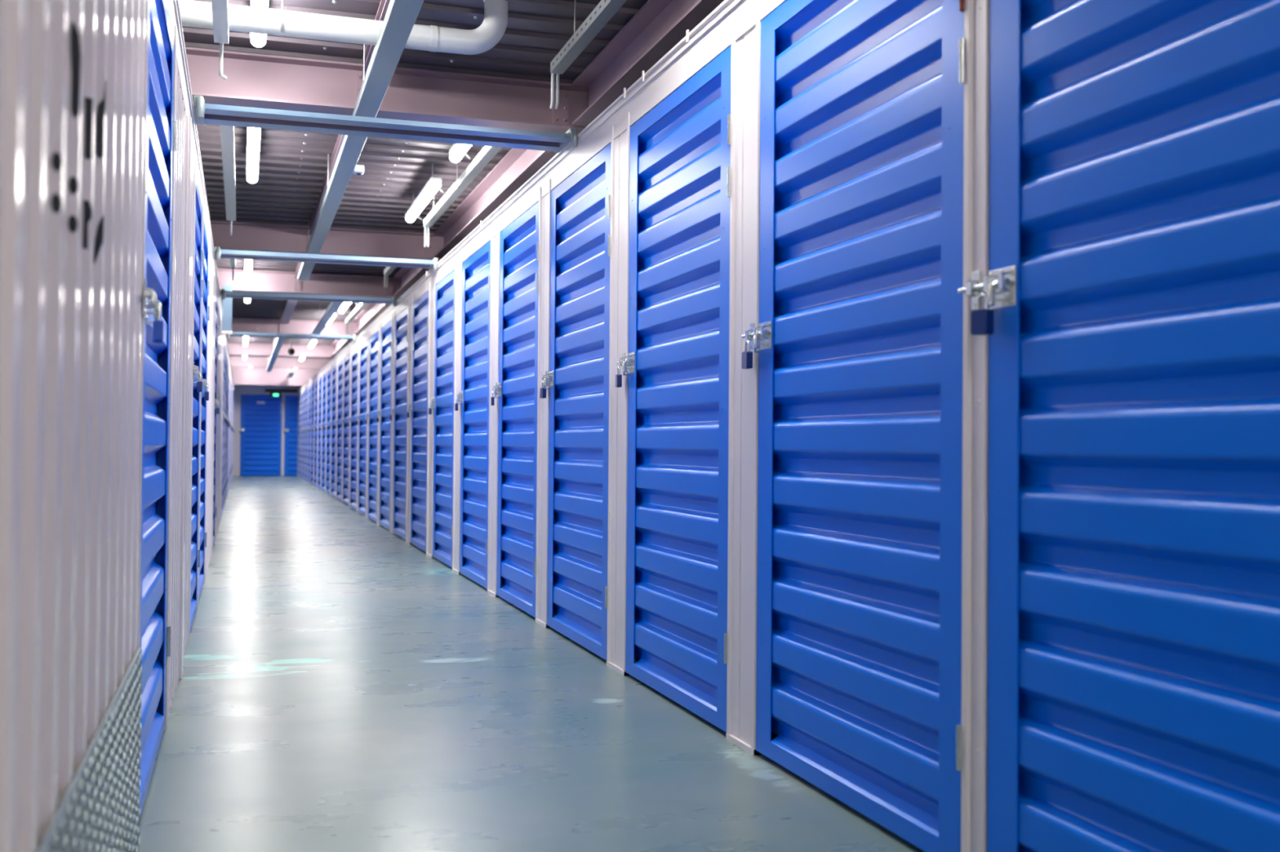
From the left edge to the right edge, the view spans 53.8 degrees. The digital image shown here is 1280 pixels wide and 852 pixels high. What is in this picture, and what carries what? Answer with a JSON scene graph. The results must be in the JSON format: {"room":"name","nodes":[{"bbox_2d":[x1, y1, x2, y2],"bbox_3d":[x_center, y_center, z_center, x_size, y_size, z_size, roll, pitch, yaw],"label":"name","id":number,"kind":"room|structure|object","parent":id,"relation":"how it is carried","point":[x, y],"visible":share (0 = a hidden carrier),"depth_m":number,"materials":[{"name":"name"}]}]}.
{"room":"self-storage corridor","nodes":[
{"label":"self-storage corridor","id":0,"kind":"room"},
{"bbox_2d":[0,0,234,851],"bbox_3d":[-6.614,-0.108,13.644,3.992,2.420,44.000,1,-1,-18],"label":"wall","id":1,"kind":"structure","parent":0,"point":[73,73],"depth_m":1.81,"materials":[{"name":"white"}]},
{"bbox_2d":[35,648,142,851],"bbox_3d":[0.343,0.692,-1.848,0.012,0.464,10.085,1,-1,-18],"label":"kick plate","id":2,"kind":"object","parent":1,"relation":"attached to","point":[99,811],"visible":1,"depth_m":2.24,"materials":[{"name":"metal"}]},
{"bbox_2d":[139,0,177,819],"bbox_3d":[-1.353,-0.146,3.543,0.076,2.243,1.308,1,-1,-18],"label":"door","id":3,"kind":"structure","parent":1,"relation":"in","point":[161,128],"depth_m":3.68,"materials":[{"name":"blue paint"}]},
{"bbox_2d":[152,306,163,343],"bbox_3d":[-1.160,-0.244,3.040,0.020,0.088,0.048,1,-1,-24],"label":"padlock","id":4,"kind":"object","parent":3,"relation":"attached to","point":[157,331],"visible":1,"depth_m":3.02,"materials":[{"name":"blue"}]},
{"bbox_2d":[190,175,204,631],"bbox_3d":[-2.295,-0.109,6.530,0.076,2.243,1.223,1,-1,-18],"label":"door","id":5,"kind":"structure","parent":1,"relation":"in","point":[199,253],"depth_m":6.88,"materials":[{"name":"blue paint"}]},
{"bbox_2d":[196,373,202,392],"bbox_3d":[-2.107,-0.206,6.039,0.020,0.088,0.048,1,-1,-24],"label":"padlock","id":6,"kind":"object","parent":5,"relation":"attached to","point":[199,384],"visible":1,"depth_m":6.02,"materials":[{"name":"blue"}]},
{"bbox_2d":[199,222,209,598],"bbox_3d":[-2.708,-0.093,7.836,0.076,2.243,1.343,1,-1,-18],"label":"door","id":7,"kind":"structure","parent":1,"relation":"in","point":[206,309],"depth_m":8.29,"materials":[{"name":"blue paint"}]},
{"bbox_2d":[204,385,208,400],"bbox_3d":[-2.501,-0.191,7.288,0.020,0.088,0.048,1,-1,-24],"label":"padlock","id":8,"kind":"object","parent":7,"relation":"attached to","point":[206,393],"visible":1,"depth_m":7.27,"materials":[{"name":"blue"}]},
{"bbox_2d":[213,294,218,546],"bbox_3d":[-3.787,-0.050,11.255,0.076,2.243,1.213,1,-1,-18],"label":"door","id":9,"kind":"structure","parent":1,"relation":"in","point":[215,513],"depth_m":11.74,"materials":[{"name":"blue paint"}]},
{"bbox_2d":[216,404,219,413],"bbox_3d":[-3.600,-0.147,10.768,0.020,0.088,0.048,1,-1,-24],"label":"padlock","id":10,"kind":"object","parent":9,"relation":"attached to","point":[217,408],"visible":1,"depth_m":10.75,"materials":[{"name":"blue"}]},
{"bbox_2d":[222,338,226,513],"bbox_3d":[-5.313,0.010,16.090,0.076,2.243,1.213,1,-1,-18],"label":"door","id":11,"kind":"structure","parent":1,"relation":"in","point":[224,413],"depth_m":16.58,"materials":[{"name":"blue paint"}]},
{"bbox_2d":[222,348,226,510],"bbox_3d":[-5.722,0.026,17.386,0.076,2.243,1.213,1,-1,-18],"label":"door","id":12,"kind":"structure","parent":1,"relation":"in","point":[225,348],"depth_m":17.89,"materials":[{"name":"blue paint"}]},
{"bbox_2d":[224,352,228,503],"bbox_3d":[-6.134,0.043,18.693,0.076,2.243,1.213,1,-1,-18],"label":"door","id":13,"kind":"structure","parent":1,"relation":"in","point":[226,353],"depth_m":19.18,"materials":[{"name":"blue paint"}]},
{"bbox_2d":[222,284,232,334],"bbox_3d":[-4.667,-1.316,14.274,0.112,0.555,0.040,1,-1,-18],"label":"sign","id":14,"kind":"object","parent":1,"relation":"attached to","point":[227,303],"visible":0.97,"depth_m":14.26,"materials":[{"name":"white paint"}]},
{"bbox_2d":[225,366,229,501],"bbox_3d":[-6.541,0.059,19.980,0.076,2.243,1.213,1,-1,-18],"label":"door","id":15,"kind":"structure","parent":1,"relation":"in","point":[227,366],"depth_m":20.48,"materials":[{"name":"blue paint"}]},
{"bbox_2d":[226,379,230,482],"bbox_3d":[-6.962,0.075,21.315,0.076,2.243,1.213,1,-1,-18],"label":"door","id":16,"kind":"structure","parent":1,"relation":"in","point":[228,380],"depth_m":21.81,"materials":[{"name":"blue paint"}]},
{"bbox_2d":[229,377,231,476],"bbox_3d":[-8.196,0.124,25.225,0.076,2.243,1.213,1,-1,-18],"label":"door","id":17,"kind":"structure","parent":1,"relation":"in","point":[230,377],"depth_m":25.75,"materials":[{"name":"blue paint"}]},
{"bbox_2d":[229,391,232,485],"bbox_3d":[-8.608,0.141,26.531,0.076,2.243,1.213,1,-1,-18],"label":"door","id":18,"kind":"structure","parent":1,"relation":"in","point":[231,392],"depth_m":27.08,"materials":[{"name":"blue paint"}]},
{"bbox_2d":[231,395,233,471],"bbox_3d":[-9.430,0.173,29.134,0.076,2.243,1.213,1,-1,-18],"label":"door","id":19,"kind":"structure","parent":1,"relation":"in","point":[232,396],"depth_m":29.68,"materials":[{"name":"blue paint"}]},
{"bbox_2d":[232,384,302,475],"bbox_3d":[-10.086,-0.099,35.466,3.100,3.000,0.114,1,-1,-18],"label":"wall","id":20,"kind":"structure","parent":0,"point":[239,389],"depth_m":35.15,"materials":[{"name":"white"}]},
{"bbox_2d":[238,395,281,475],"bbox_3d":[-10.619,0.255,35.235,1.183,2.243,0.076,1,-1,-18],"label":"door","id":21,"kind":"structure","parent":20,"relation":"in","point":[260,415],"depth_m":35.26,"materials":[{"name":"blue paint"}]},
{"bbox_2d":[281,395,298,475],"bbox_3d":[-9.494,0.269,35.590,1.183,2.243,0.076,1,-1,-18],"label":"door","id":22,"kind":"structure","parent":20,"relation":"in","point":[291,460],"depth_m":35.51,"materials":[{"name":"blue paint"}]},
{"bbox_2d":[182,0,648,359],"bbox_3d":[-4.288,-1.857,15.991,9.800,0.021,47.034,1,-1,-18],"label":"ceiling","id":23,"kind":"structure","parent":0,"point":[293,165],"depth_m":8.91,"materials":[{"name":"metal"}]},
{"bbox_2d":[211,0,228,79],"bbox_3d":[-1.058,-1.797,3.072,0.061,0.479,5.252,1,-1,-18],"label":"cable tray","id":24,"kind":"object","parent":23,"relation":"hanging from","point":[220,7],"visible":1,"depth_m":5.30,"materials":[{"name":"metal"}]},
{"bbox_2d":[219,124,235,235],"bbox_3d":[-2.845,-1.775,8.745,0.076,0.381,3.449,1,-1,-18],"label":"cable tray","id":25,"kind":"object","parent":23,"relation":"hanging from","point":[227,132],"visible":0.93,"depth_m":8.41,"materials":[{"name":"metal"}]},
{"bbox_2d":[230,258,235,280],"bbox_3d":[-4.059,-1.710,12.582,0.051,0.416,0.899,1,-1,-18],"label":"cable tray","id":26,"kind":"object","parent":23,"relation":"hanging from","point":[233,262],"visible":0.69,"depth_m":12.80,"materials":[{"name":"metal"}]},
{"bbox_2d":[243,336,248,343],"bbox_3d":[-7.206,-1.673,23.073,0.080,0.226,1.516,1,-1,-18],"label":"tube light","id":27,"kind":"object","parent":23,"relation":"hanging from","point":[245,338],"visible":0.59,"depth_m":22.97,"materials":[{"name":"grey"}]},
{"bbox_2d":[244,298,250,302],"bbox_3d":[-5.144,-1.754,16.541,0.080,0.226,0.616,1,-1,-18],"label":"tube light","id":28,"kind":"object","parent":23,"relation":"hanging from","point":[246,300],"visible":0.3,"depth_m":16.57,"materials":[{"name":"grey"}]},
{"bbox_2d":[244,259,252,276],"bbox_3d":[-4.406,-1.833,14.205,0.080,0.126,1.516,1,-1,-18],"label":"tube light","id":29,"kind":"object","parent":23,"relation":"hanging from","point":[248,264],"visible":0.62,"depth_m":14.17,"materials":[{"name":"grey"}]},
{"bbox_2d":[246,127,261,183],"bbox_3d":[-2.550,-1.857,8.321,0.080,0.226,1.516,1,-1,-18],"label":"tube light","id":30,"kind":"object","parent":23,"relation":"hanging from","point":[253,144],"visible":0.86,"depth_m":8.14,"materials":[{"name":"grey"}]},
{"bbox_2d":[249,32,266,47],"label":"tube light","id":31,"kind":"object","parent":23,"relation":"hanging from","point":[258,40],"depth_m":6.16,"materials":[{"name":"grey"}]},
{"bbox_2d":[250,0,268,8],"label":"tube light","id":32,"kind":"object","parent":23,"relation":"hanging from","point":[255,3],"depth_m":5.65,"materials":[{"name":"grey"}]},
{"bbox_2d":[272,337,276,347],"bbox_3d":[-6.777,-1.704,23.727,0.130,0.080,5.270,1,-1,-18],"label":"joist","id":33,"kind":"object","parent":23,"relation":"attached to","point":[275,338],"visible":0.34,"depth_m":25.13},
{"bbox_2d":[266,337,284,372],"bbox_3d":[-7.584,-1.576,26.151,0.117,0.334,10.800,1,-1,-18],"label":"cable trunking","id":34,"kind":"object","parent":23,"relation":"hanging from","point":[279,341],"visible":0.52,"depth_m":24.89,"materials":[{"name":"metal"}]},
{"bbox_2d":[231,367,320,386],"bbox_3d":[-9.913,-1.355,33.803,9.600,0.525,0.190,1,-1,-18],"label":"steel beam","id":35,"kind":"structure","parent":23,"relation":"attached to","point":[241,375],"depth_m":33.81,"materials":[{"name":"metal"}]},
{"bbox_2d":[229,355,331,368],"bbox_3d":[-8.888,-1.536,30.562,9.600,0.245,0.190,1,-1,-18],"label":"steel beam","id":36,"kind":"structure","parent":23,"relation":"attached to","point":[235,362],"depth_m":30.60,"materials":[{"name":"metal"}]},
{"bbox_2d":[227,342,335,357],"bbox_3d":[-7.564,-1.588,26.367,9.600,0.245,0.190,1,-1,-18],"label":"steel beam","id":37,"kind":"structure","parent":23,"relation":"attached to","point":[234,348],"depth_m":26.38,"materials":[{"name":"metal"}]},
{"bbox_2d":[265,385,297,397],"bbox_3d":[-9.910,-1.208,34.901,0.870,0.844,0.064,1,-1,-18],"label":"exit sign","id":38,"kind":"object","parent":23,"relation":"hanging from","point":[273,393],"visible":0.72,"depth_m":34.84,"materials":[{"name":"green plastic"}]},
{"bbox_2d":[280,300,297,324],"bbox_3d":[-5.032,-1.773,18.197,0.130,0.080,5.870,1,-1,-18],"label":"joist","id":39,"kind":"object","parent":23,"relation":"attached to","point":[290,305],"visible":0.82,"depth_m":19.08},
{"bbox_2d":[286,372,293,377],"bbox_3d":[-9.079,-1.474,32.756,0.122,0.364,2.100,1,-1,-18],"label":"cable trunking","id":40,"kind":"object","parent":23,"relation":"hanging from","point":[290,375],"visible":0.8,"depth_m":32.36,"materials":[{"name":"metal"}]},
{"bbox_2d":[288,337,294,355],"bbox_3d":[-6.424,-1.542,23.265,0.129,0.469,0.129,1,-1,-18],"label":"security camera","id":41,"kind":"object","parent":23,"relation":"hanging from","point":[291,351],"visible":0.94,"depth_m":23.23,"materials":[{"name":"black plastic"}]},
{"bbox_2d":[231,317,358,337],"bbox_3d":[-5.909,-1.653,21.122,9.600,0.245,0.190,1,-1,-18],"label":"steel beam","id":42,"kind":"structure","parent":23,"relation":"attached to","point":[238,324],"depth_m":21.12,"materials":[{"name":"metal"}]},
{"bbox_2d":[295,262,302,278],"bbox_3d":[-3.605,-1.829,13.677,0.130,0.080,3.150,1,-1,-18],"label":"joist","id":43,"kind":"object","parent":23,"relation":"attached to","point":[299,264],"visible":0.1,"depth_m":14.59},
{"bbox_2d":[217,268,401,298],"bbox_3d":[-4.073,-1.726,15.306,9.600,0.245,0.190,1,-1,-18],"label":"steel beam","id":44,"kind":"structure","parent":23,"relation":"attached to","point":[264,282],"depth_m":15.32,"materials":[{"name":"metal"}]},
{"bbox_2d":[308,338,316,348],"bbox_3d":[-6.607,-1.683,25.464,0.080,0.126,1.516,1,-1,-18],"label":"tube light","id":45,"kind":"object","parent":23,"relation":"hanging from","point":[313,341],"visible":0.94,"depth_m":25.11,"materials":[{"name":"grey"}]},
{"bbox_2d":[209,221,443,262],"bbox_3d":[-3.056,-1.766,12.082,9.600,0.245,0.190,1,-1,-18],"label":"steel beam","id":46,"kind":"structure","parent":23,"relation":"attached to","point":[251,237],"depth_m":12.09,"materials":[{"name":"metal"}]},
{"bbox_2d":[311,302,342,334],"bbox_3d":[-4.530,-1.676,18.186,0.117,0.324,5.430,1,-1,-18],"label":"cable tray","id":47,"kind":"object","parent":23,"relation":"hanging from","point":[333,307],"visible":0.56,"depth_m":17.74,"materials":[{"name":"metal"}]},
{"bbox_2d":[309,134,345,234],"bbox_3d":[-2.284,-1.881,9.491,0.130,0.080,5.170,1,-1,-18],"label":"joist","id":48,"kind":"object","parent":23,"relation":"attached to","point":[340,137],"visible":0.16,"depth_m":9.61,"materials":[{"name":"metal"}]},
{"bbox_2d":[326,312,336,325],"bbox_3d":[-4.982,-1.747,20.315,0.080,0.126,1.516,1,-1,-18],"label":"tube light","id":49,"kind":"object","parent":23,"relation":"hanging from","point":[335,314],"visible":0.26,"depth_m":20.01,"materials":[{"name":"grey"}]},
{"bbox_2d":[330,339,351,356],"bbox_3d":[-5.629,-1.610,24.089,0.200,0.240,5.270,1,-1,-18],"label":"steel beam","id":50,"kind":"structure","parent":23,"relation":"attached to","point":[340,344],"depth_m":25.04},
{"bbox_2d":[178,0,507,54],"bbox_3d":[-1.933,-1.876,5.470,2.760,0.295,0.114,1,-1,-18],"label":"drain pipe","id":51,"kind":"object","parent":23,"relation":"attached to","point":[197,14],"visible":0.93,"depth_m":5.62,"materials":[{"name":"grey plastic"}]},
{"bbox_2d":[338,302,355,313],"bbox_3d":[-4.026,-1.734,17.366,0.129,0.226,1.516,1,-1,-18],"label":"tube light","id":52,"kind":"object","parent":23,"relation":"hanging from","point":[344,306],"visible":0.5,"depth_m":17.44,"materials":[{"name":"grey"}]},
{"bbox_2d":[345,302,367,334],"bbox_3d":[-3.913,-1.619,17.425,0.066,0.451,3.149,1,-1,-18],"label":"cable tray","id":53,"kind":"object","parent":23,"relation":"hanging from","point":[361,306],"visible":0.88,"depth_m":17.71,"materials":[{"name":"metal"}]},
{"bbox_2d":[353,164,364,175],"bbox_3d":[-1.817,-1.650,8.151,0.064,0.058,0.080,1,-1,-18],"label":"smoke detector","id":54,"kind":"object","parent":23,"relation":"hanging from","point":[358,170],"visible":0.91,"depth_m":8.12,"materials":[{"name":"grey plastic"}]},
{"bbox_2d":[297,0,423,280],"bbox_3d":[-1.570,-1.819,7.078,0.114,0.324,13.800,1,-1,-18],"label":"cable tray","id":55,"kind":"object","parent":23,"relation":"hanging from","point":[401,15],"visible":0.81,"depth_m":6.41,"materials":[{"name":"metal"}]},
{"bbox_2d":[351,298,397,336],"bbox_3d":[-3.883,-1.679,18.558,0.200,0.240,5.870,1,-1,-18],"label":"steel beam","id":56,"kind":"structure","parent":23,"relation":"attached to","point":[371,312],"depth_m":19.17,"materials":[{"name":"metal"}]},
{"bbox_2d":[360,0,390,77],"bbox_3d":[-0.473,-1.953,3.755,0.130,0.080,6.400,1,-1,-18],"label":"joist","id":57,"kind":"object","parent":23,"relation":"attached to","point":[384,5],"visible":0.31,"depth_m":6.06,"materials":[{"name":"metal"}]},
{"bbox_2d":[185,46,588,133],"bbox_3d":[-1.431,-1.831,6.933,9.600,0.245,0.190,1,-1,-18],"label":"steel beam","id":58,"kind":"structure","parent":23,"relation":"attached to","point":[253,80],"depth_m":6.94,"materials":[{"name":"metal"}]},
{"bbox_2d":[383,266,396,287],"bbox_3d":[-2.576,-1.692,13.050,0.061,0.416,0.899,1,-1,-18],"label":"cable tray","id":59,"kind":"object","parent":23,"relation":"hanging from","point":[388,271],"visible":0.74,"depth_m":13.28,"materials":[{"name":"metal"}]},
{"bbox_2d":[393,267,430,296],"bbox_3d":[-2.457,-1.735,14.038,0.200,0.240,3.150,1,-1,-18],"label":"steel beam","id":60,"kind":"structure","parent":23,"relation":"attached to","point":[410,276],"depth_m":14.69,"materials":[{"name":"metal"}]},
{"bbox_2d":[404,163,444,222],"bbox_3d":[-1.680,-1.827,9.885,0.129,0.226,1.516,1,-1,-18],"label":"tube light","id":61,"kind":"object","parent":23,"relation":"hanging from","point":[433,185],"visible":1,"depth_m":9.65,"materials":[{"name":"grey"}]},
{"bbox_2d":[448,143,471,162],"bbox_3d":[-1.028,-1.853,7.795,0.129,0.226,1.136,1,-1,-18],"label":"tube light","id":62,"kind":"object","parent":23,"relation":"hanging from","point":[457,151],"visible":0.37,"depth_m":8.10,"materials":[{"name":"grey"}]},
{"bbox_2d":[423,146,501,247],"bbox_3d":[-1.312,-1.724,9.019,0.066,0.451,3.049,1,-1,-18],"label":"cable tray","id":63,"kind":"object","parent":23,"relation":"hanging from","point":[487,153],"visible":0.94,"depth_m":8.83,"materials":[{"name":"metal"}]},
{"bbox_2d":[433,148,556,257],"bbox_3d":[-1.135,-1.787,9.852,0.200,0.240,5.170,1,-1,-18],"label":"steel beam","id":64,"kind":"structure","parent":23,"relation":"attached to","point":[517,166],"depth_m":9.73,"materials":[{"name":"metal"}]},
{"bbox_2d":[549,0,626,109],"bbox_3d":[0.387,-1.792,3.578,0.061,0.451,5.349,1,-1,-18],"label":"cable tray","id":65,"kind":"object","parent":23,"relation":"hanging from","point":[605,10],"visible":1,"depth_m":5.61,"materials":[{"name":"metal"}]},
{"bbox_2d":[572,0,724,126],"bbox_3d":[0.675,-1.859,4.116,0.200,0.240,6.400,1,-1,-18],"label":"steel beam","id":66,"kind":"structure","parent":23,"relation":"attached to","point":[658,26],"depth_m":6.17,"materials":[{"name":"metal"}]},
{"bbox_2d":[138,475,924,851],"bbox_3d":[-4.276,1.203,15.834,9.800,0.100,46.800,1,-1,-18],"label":"floor","id":67,"kind":"structure","parent":0,"point":[341,688],"depth_m":4.15,"materials":[{"name":"concrete"}]},
{"bbox_2d":[297,0,990,851],"bbox_3d":[-1.128,-0.046,15.375,4.102,2.432,44.000,1,-1,-18],"label":"wall","id":68,"kind":"structure","parent":0,"point":[736,24],"depth_m":4.09,"materials":[{"name":"white"}]},
{"bbox_2d":[226,331,355,342],"bbox_3d":[-4.867,-1.240,17.630,1.745,0.109,0.408,1,-1,-18],"label":"crossbar","id":69,"kind":"object","parent":68,"relation":"attached to","point":[233,333],"visible":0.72,"depth_m":17.63,"materials":[{"name":"metal"}]},
{"bbox_2d":[297,394,300,476],"bbox_3d":[-9.397,0.258,34.801,0.076,2.243,1.208,1,-1,-18],"label":"door","id":70,"kind":"structure","parent":68,"relation":"in","point":[299,430],"depth_m":35.17,"materials":[{"name":"blue paint"}]},
{"bbox_2d":[299,392,302,477],"bbox_3d":[-8.986,0.241,33.500,0.076,2.243,1.208,1,-1,-18],"label":"door","id":71,"kind":"structure","parent":68,"relation":"in","point":[301,420],"depth_m":33.80,"materials":[{"name":"blue paint"}]},
{"bbox_2d":[301,391,305,479],"bbox_3d":[-8.575,0.225,32.198,0.076,2.243,1.208,1,-1,-18],"label":"door","id":72,"kind":"structure","parent":68,"relation":"in","point":[304,413],"depth_m":32.49,"materials":[{"name":"blue paint"}]},
{"bbox_2d":[303,388,307,480],"bbox_3d":[-8.164,0.209,30.896,0.076,2.243,1.208,1,-1,-18],"label":"door","id":73,"kind":"structure","parent":68,"relation":"in","point":[306,421],"depth_m":31.20,"materials":[{"name":"blue paint"}]},
{"bbox_2d":[219,288,396,306],"bbox_3d":[-3.393,-1.299,12.957,1.745,0.109,0.408,1,-1,-18],"label":"crossbar","id":74,"kind":"object","parent":68,"relation":"attached to","point":[224,294],"visible":0.98,"depth_m":12.96,"materials":[{"name":"metal"}]},
{"bbox_2d":[306,386,311,482],"bbox_3d":[-7.753,0.193,29.595,0.076,2.243,1.208,1,-1,-18],"label":"door","id":75,"kind":"structure","parent":68,"relation":"in","point":[309,388],"depth_m":29.89,"materials":[{"name":"blue paint"}]},
{"bbox_2d":[309,383,314,484],"bbox_3d":[-7.343,0.176,28.293,0.076,2.243,1.208,1,-1,-18],"label":"door","id":76,"kind":"structure","parent":68,"relation":"in","point":[313,384],"depth_m":28.57,"materials":[{"name":"blue paint"}]},
{"bbox_2d":[312,380,318,486],"bbox_3d":[-6.932,0.160,26.991,0.076,2.243,1.208,1,-1,-18],"label":"door","id":77,"kind":"structure","parent":68,"relation":"in","point":[314,427],"depth_m":27.27,"materials":[{"name":"blue paint"}]},
{"bbox_2d":[316,377,321,488],"bbox_3d":[-6.521,0.144,25.690,0.076,2.243,1.208,1,-1,-18],"label":"door","id":78,"kind":"structure","parent":68,"relation":"in","point":[318,425],"depth_m":25.95,"materials":[{"name":"blue paint"}]},
{"bbox_2d":[320,373,326,491],"bbox_3d":[-6.110,0.128,24.388,0.076,2.243,1.208,1,-1,-18],"label":"door","id":79,"kind":"structure","parent":68,"relation":"in","point":[324,383],"depth_m":24.64,"materials":[{"name":"blue paint"}]},
{"bbox_2d":[213,246,438,270],"bbox_3d":[-2.526,-1.333,10.211,1.745,0.109,0.408,1,-1,-18],"label":"crossbar","id":80,"kind":"object","parent":68,"relation":"attached to","point":[220,254],"visible":1,"depth_m":10.22,"materials":[{"name":"metal"}]},
{"bbox_2d":[324,369,331,494],"bbox_3d":[-5.699,0.112,23.087,0.076,2.243,1.208,1,-1,-18],"label":"door","id":81,"kind":"structure","parent":68,"relation":"in","point":[329,373],"depth_m":23.30,"materials":[{"name":"blue paint"}]},
{"bbox_2d":[329,365,336,497],"bbox_3d":[-5.288,0.095,21.785,0.076,2.243,1.208,1,-1,-18],"label":"door","id":82,"kind":"structure","parent":68,"relation":"in","point":[334,369],"depth_m":21.99,"materials":[{"name":"blue paint"}]},
{"bbox_2d":[335,360,342,501],"bbox_3d":[-4.878,0.079,20.483,0.076,2.243,1.208,1,-1,-18],"label":"door","id":83,"kind":"structure","parent":68,"relation":"in","point":[338,422],"depth_m":20.68,"materials":[{"name":"blue paint"}]},
{"bbox_2d":[341,354,350,506],"bbox_3d":[-4.467,0.063,19.182,0.076,2.243,1.208,1,-1,-18],"label":"door","id":84,"kind":"structure","parent":68,"relation":"in","point":[347,360],"depth_m":19.35,"materials":[{"name":"blue paint"}]},
{"bbox_2d":[348,347,358,511],"bbox_3d":[-4.056,0.047,17.880,0.076,2.243,1.208,1,-1,-18],"label":"door","id":85,"kind":"structure","parent":68,"relation":"in","point":[355,353],"depth_m":18.03,"materials":[{"name":"blue paint"}]},
{"bbox_2d":[356,340,367,515],"bbox_3d":[-3.645,0.030,16.579,0.076,2.243,1.208,1,-1,-18],"label":"door","id":86,"kind":"structure","parent":68,"relation":"in","point":[362,416],"depth_m":16.71,"materials":[{"name":"blue paint"}]},
{"bbox_2d":[366,331,378,522],"bbox_3d":[-3.234,0.014,15.277,0.076,2.243,1.208,1,-1,-18],"label":"door","id":87,"kind":"structure","parent":68,"relation":"in","point":[374,340],"depth_m":15.38,"materials":[{"name":"blue paint"}]},
{"bbox_2d":[377,320,391,530],"bbox_3d":[-2.824,-0.002,13.975,0.076,2.243,1.208,1,-1,-18],"label":"door","id":88,"kind":"structure","parent":68,"relation":"in","point":[386,331],"depth_m":14.07,"materials":[{"name":"blue paint"}]},
{"bbox_2d":[192,95,577,153],"bbox_3d":[-1.171,-1.387,5.920,1.745,0.109,0.408,1,-1,-18],"label":"crossbar","id":89,"kind":"object","parent":68,"relation":"attached to","point":[205,113],"visible":0.98,"depth_m":5.93,"materials":[{"name":"metal"}]},
{"bbox_2d":[391,307,408,540],"bbox_3d":[-2.413,-0.018,12.674,0.076,2.243,1.208,1,-1,-18],"label":"door","id":90,"kind":"structure","parent":68,"relation":"in","point":[400,407],"depth_m":12.75,"materials":[{"name":"blue paint"}]},
{"bbox_2d":[408,290,429,552],"bbox_3d":[-1.989,-0.035,11.332,0.076,2.243,1.209,1,-1,-18],"label":"door","id":91,"kind":"structure","parent":68,"relation":"in","point":[419,406],"depth_m":11.38,"materials":[{"name":"blue paint"}]},
{"bbox_2d":[430,269,455,568],"bbox_3d":[-1.562,-0.052,9.979,0.076,2.243,1.155,1,-1,-18],"label":"door","id":92,"kind":"structure","parent":68,"relation":"in","point":[444,326],"depth_m":10.02,"materials":[{"name":"blue paint"}]},
{"bbox_2d":[428,404,431,414],"bbox_3d":[-1.734,-0.138,10.424,0.020,0.088,0.048,1,-1,-18],"label":"padlock","id":93,"kind":"object","parent":92,"relation":"attached to","point":[429,409],"visible":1,"depth_m":10.40,"materials":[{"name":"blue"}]},
{"bbox_2d":[456,240,490,589],"bbox_3d":[-1.145,-0.068,8.658,0.076,2.243,1.205,1,-1,-18],"label":"door","id":94,"kind":"structure","parent":68,"relation":"in","point":[476,270],"depth_m":8.67,"materials":[{"name":"blue paint"}]},
{"bbox_2d":[454,399,457,410],"bbox_3d":[-1.329,-0.154,9.142,0.020,0.088,0.048,1,-1,-15],"label":"padlock","id":95,"kind":"object","parent":94,"relation":"attached to","point":[455,403],"visible":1,"depth_m":9.12,"materials":[{"name":"blue"}]},
{"bbox_2d":[492,200,539,617],"bbox_3d":[-0.727,-0.085,7.332,0.076,2.243,1.193,1,-1,-18],"label":"door","id":96,"kind":"structure","parent":68,"relation":"in","point":[517,388],"depth_m":7.32,"materials":[{"name":"blue paint"}]},
{"bbox_2d":[490,391,494,405],"bbox_3d":[-0.913,-0.171,7.823,0.020,0.088,0.048,1,-1,-8],"label":"padlock","id":97,"kind":"object","parent":96,"relation":"attached to","point":[492,403],"visible":1,"depth_m":7.80,"materials":[{"name":"blue"}]},
{"bbox_2d":[541,142,611,660],"bbox_3d":[-0.315,-0.101,6.028,0.076,2.243,1.224,1,-1,-18],"label":"door","id":98,"kind":"structure","parent":68,"relation":"in","point":[577,377],"depth_m":5.98,"materials":[{"name":"blue paint"}]},
{"bbox_2d":[539,381,546,398],"bbox_3d":[-0.499,-0.187,6.513,0.020,0.088,0.048,1,-1,-21],"label":"padlock","id":99,"kind":"object","parent":98,"relation":"attached to","point":[543,392],"visible":1,"depth_m":6.49,"materials":[{"name":"blue"}]},
{"bbox_2d":[617,45,731,732],"bbox_3d":[0.106,-0.118,4.692,0.076,2.243,1.234,1,-1,-18],"label":"door","id":100,"kind":"structure","parent":68,"relation":"in","point":[677,361],"depth_m":4.61,"materials":[{"name":"blue paint"}]},
{"bbox_2d":[615,366,622,387],"bbox_3d":[-0.088,-0.203,5.211,0.020,0.088,0.048,1,-1,-10],"label":"padlock","id":101,"kind":"object","parent":100,"relation":"attached to","point":[618,377],"visible":1,"depth_m":5.19,"materials":[{"name":"blue"}]},
{"bbox_2d":[741,0,964,851],"bbox_3d":[0.524,-0.134,3.369,0.076,2.243,1.253,1,-1,-18],"label":"door","id":102,"kind":"structure","parent":68,"relation":"in","point":[859,339],"depth_m":3.26,"materials":[{"name":"blue paint"}]},
{"bbox_2d":[741,340,752,368],"bbox_3d":[0.330,-0.220,3.885,0.020,0.088,0.048,1,-1,-13],"label":"padlock","id":103,"kind":"object","parent":102,"relation":"attached to","point":[747,356],"visible":1,"depth_m":3.87,"materials":[{"name":"blue"}]},
{"bbox_2d":[957,0,1279,851],"bbox_3d":[0.896,-0.149,2.192,0.076,2.243,1.213,1,-1,-18],"label":"door","id":104,"kind":"structure","parent":68,"relation":"in","point":[1131,286],"depth_m":2.27,"materials":[{"name":"blue paint"}]},
{"bbox_2d":[970,293,993,335],"bbox_3d":[0.719,-0.235,2.652,0.020,0.088,0.048,1,-1,-26],"label":"padlock","id":105,"kind":"object","parent":104,"relation":"attached to","point":[981,320],"visible":1,"depth_m":2.64,"materials":[{"name":"blue"}]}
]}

